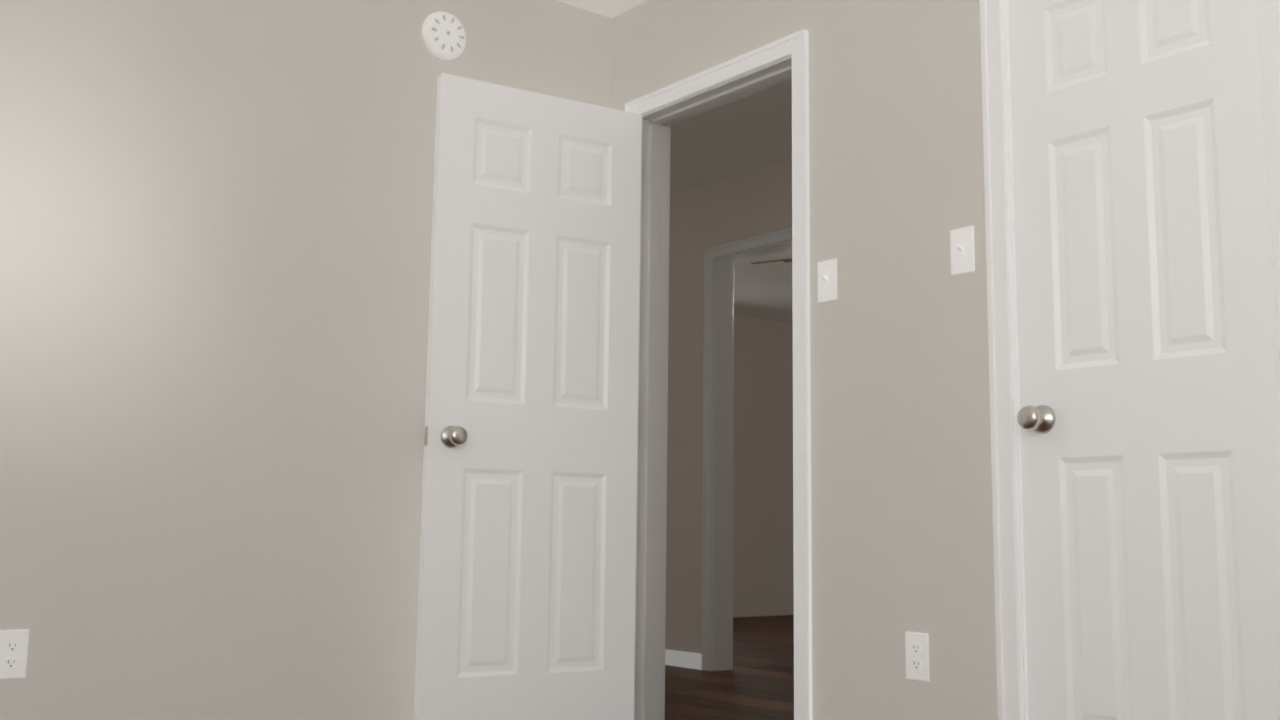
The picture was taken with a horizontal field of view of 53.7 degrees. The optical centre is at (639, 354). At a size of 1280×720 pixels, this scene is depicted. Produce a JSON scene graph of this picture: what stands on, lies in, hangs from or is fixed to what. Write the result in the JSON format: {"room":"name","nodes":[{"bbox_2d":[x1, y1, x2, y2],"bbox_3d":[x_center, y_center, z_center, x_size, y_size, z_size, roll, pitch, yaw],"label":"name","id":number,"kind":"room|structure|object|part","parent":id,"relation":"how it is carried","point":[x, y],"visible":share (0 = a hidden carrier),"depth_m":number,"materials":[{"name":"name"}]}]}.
{"room":"empty bedroom","nodes":[
{"label":"empty bedroom","id":0,"kind":"room"},
{"bbox_2d":[0,0,611,719],"bbox_3d":[-1.598,-0.139,3.166,3.690,2.440,0.120,7,-10,-38],"label":"wall","id":1,"kind":"structure","parent":0,"point":[214,246],"depth_m":3.44,"materials":[{"name":"beige paint"}]},
{"bbox_2d":[0,629,29,679],"bbox_3d":[-1.511,0.721,3.043,0.070,0.114,0.006,7,-10,-38],"label":"outlet","id":2,"kind":"object","parent":1,"relation":"attached to","point":[18,653],"visible":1,"depth_m":3.04,"materials":[{"name":"white plastic"}]},
{"bbox_2d":[421,11,466,60],"bbox_3d":[-0.609,-1.004,3.966,0.152,0.152,0.036,7,-10,-38],"label":"smoke detector","id":3,"kind":"object","parent":1,"relation":"attached to","point":[444,35],"visible":0.98,"depth_m":3.95,"materials":[{"name":"white plastic"}]},
{"bbox_2d":[556,0,792,324],"bbox_3d":[0.590,-1.142,5.027,9.210,0.120,8.540,7,-10,-38],"label":"ceiling","id":4,"kind":"structure","parent":0,"point":[745,135],"depth_m":5.94,"materials":[{"name":"paint"}]},
{"bbox_2d":[750,258,792,263],"bbox_3d":[0.992,-0.471,6.995,0.629,0.653,0.629,3,-8,-13],"label":"ceiling fan","id":5,"kind":"object","parent":4,"relation":"hanging from","point":[786,260],"visible":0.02,"depth_m":7.11,"materials":[{"name":"brown"}]},
{"bbox_2d":[665,158,792,654],"bbox_3d":[0.864,0.258,5.770,0.120,2.440,7.200,7,-10,-38],"label":"wall","id":6,"kind":"structure","parent":0,"point":[748,205],"depth_m":6.43,"materials":[{"name":"beige paint"}]},
{"bbox_2d":[665,649,701,670],"bbox_3d":[-0.562,1.643,7.271,0.013,0.076,2.818,7,-10,-38],"label":"baseboard","id":7,"kind":"structure","parent":6,"relation":"attached to","point":[690,660],"depth_m":6.27,"materials":[{"name":"white"}]},
{"bbox_2d":[701,227,792,671],"bbox_3d":[0.670,0.459,5.988,0.164,2.097,0.944,7,-10,-38],"label":"door frame","id":8,"kind":"structure","parent":6,"relation":"attached to","point":[723,480],"depth_m":6.28,"materials":[{"name":"white wood"}]},
{"bbox_2d":[665,614,793,719],"bbox_3d":[0.557,1.383,4.673,9.210,0.100,8.540,7,-10,-38],"label":"floor","id":9,"kind":"structure","parent":0,"point":[757,683],"depth_m":5.70,"materials":[{"name":"laminate"}]},
{"bbox_2d":[732,314,793,617],"bbox_3d":[-0.589,0.726,9.255,5.520,2.440,0.120,7,-10,-38],"label":"wall","id":10,"kind":"structure","parent":0,"point":[762,535],"depth_m":10.43,"materials":[{"name":"beige paint"}]},
{"bbox_2d":[610,0,997,719],"bbox_3d":[-0.060,0.037,4.279,0.120,2.440,8.420,7,-10,-38],"label":"wall","id":11,"kind":"structure","parent":0,"point":[902,541],"depth_m":3.28,"materials":[{"name":"beige paint"}]},
{"bbox_2d":[413,72,642,719],"bbox_3d":[-0.300,0.176,3.849,0.709,2.023,0.103,6,-9,-31],"label":"entry door","id":12,"kind":"structure","parent":11,"relation":"in","point":[526,589],"depth_m":3.85,"materials":[{"name":"white wood"}]},
{"bbox_2d":[424,426,427,445],"bbox_3d":[-0.623,0.236,3.684,0.002,0.056,0.023,6,-9,-31],"label":"door latch","id":13,"kind":"object","parent":12,"relation":"attached to","point":[426,437],"depth_m":3.68,"materials":[{"name":"silver metal"}]},
{"bbox_3d":[-0.536,0.236,3.677,0.066,0.066,0.068,6,-9,-31],"label":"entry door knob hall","id":14,"kind":"part","parent":12,"relation":"part of","materials":[{"name":"silver metal"}]},
{"bbox_2d":[633,56,792,719],"bbox_3d":[0.267,0.156,3.859,0.143,2.097,0.839,7,-10,-38],"label":"lining","id":15,"kind":"object","parent":11,"relation":"attached to","point":[661,459],"visible":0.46,"depth_m":4.12,"materials":[{"name":"white wood"}]},
{"bbox_2d":[624,29,812,719],"bbox_3d":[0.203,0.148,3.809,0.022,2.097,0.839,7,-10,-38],"label":"door frame","id":16,"kind":"structure","parent":11,"relation":"attached to","point":[795,45],"depth_m":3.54,"materials":[{"name":"white wood"}]},
{"bbox_2d":[817,258,837,303],"bbox_3d":[0.508,-0.204,3.473,0.022,0.114,0.070,7,-10,-38],"label":"switch plate","id":17,"kind":"object","parent":11,"relation":"attached to","point":[826,280],"visible":1,"depth_m":3.47,"materials":[{"name":"white plastic"}]},
{"bbox_2d":[905,631,929,681],"bbox_3d":[0.682,0.742,3.115,0.006,0.114,0.070,7,-10,-38],"label":"outlet","id":18,"kind":"object","parent":11,"relation":"attached to","point":[917,641],"visible":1,"depth_m":3.11,"materials":[{"name":"white plastic"}]},
{"bbox_2d":[950,226,975,275],"bbox_3d":[0.790,-0.258,3.120,0.022,0.114,0.070,7,-10,-38],"label":"switch plate","id":19,"kind":"object","parent":11,"relation":"attached to","point":[962,256],"visible":1,"depth_m":3.12,"materials":[{"name":"white plastic"}]},
{"bbox_2d":[1003,0,1028,719],"bbox_3d":[1.118,0.036,2.770,0.122,2.055,0.646,7,-10,-38],"label":"lining","id":20,"kind":"object","parent":11,"relation":"attached to","point":[1015,383],"visible":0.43,"depth_m":2.98,"materials":[{"name":"white wood"}]},
{"bbox_2d":[1007,0,1279,719],"bbox_3d":[1.088,0.040,2.745,0.035,2.023,0.600,7,-10,-38],"label":"closet door","id":21,"kind":"structure","parent":20,"relation":"attached to","point":[1146,332],"depth_m":2.72,"materials":[{"name":"white wood"}]},
{"bbox_2d":[1017,405,1055,433],"bbox_3d":[0.899,0.145,2.887,0.068,0.066,0.066,7,-10,-38],"label":"door knob","id":22,"kind":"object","parent":21,"relation":"attached to","point":[1040,419],"depth_m":2.88,"materials":[{"name":"silver metal"}]},
{"bbox_2d":[979,0,1279,719],"bbox_3d":[1.063,0.008,2.729,0.022,2.097,0.730,7,-10,-38],"label":"door frame","id":23,"kind":"structure","parent":11,"relation":"attached to","point":[1004,479],"depth_m":2.96,"materials":[{"name":"white wood"}]}
]}

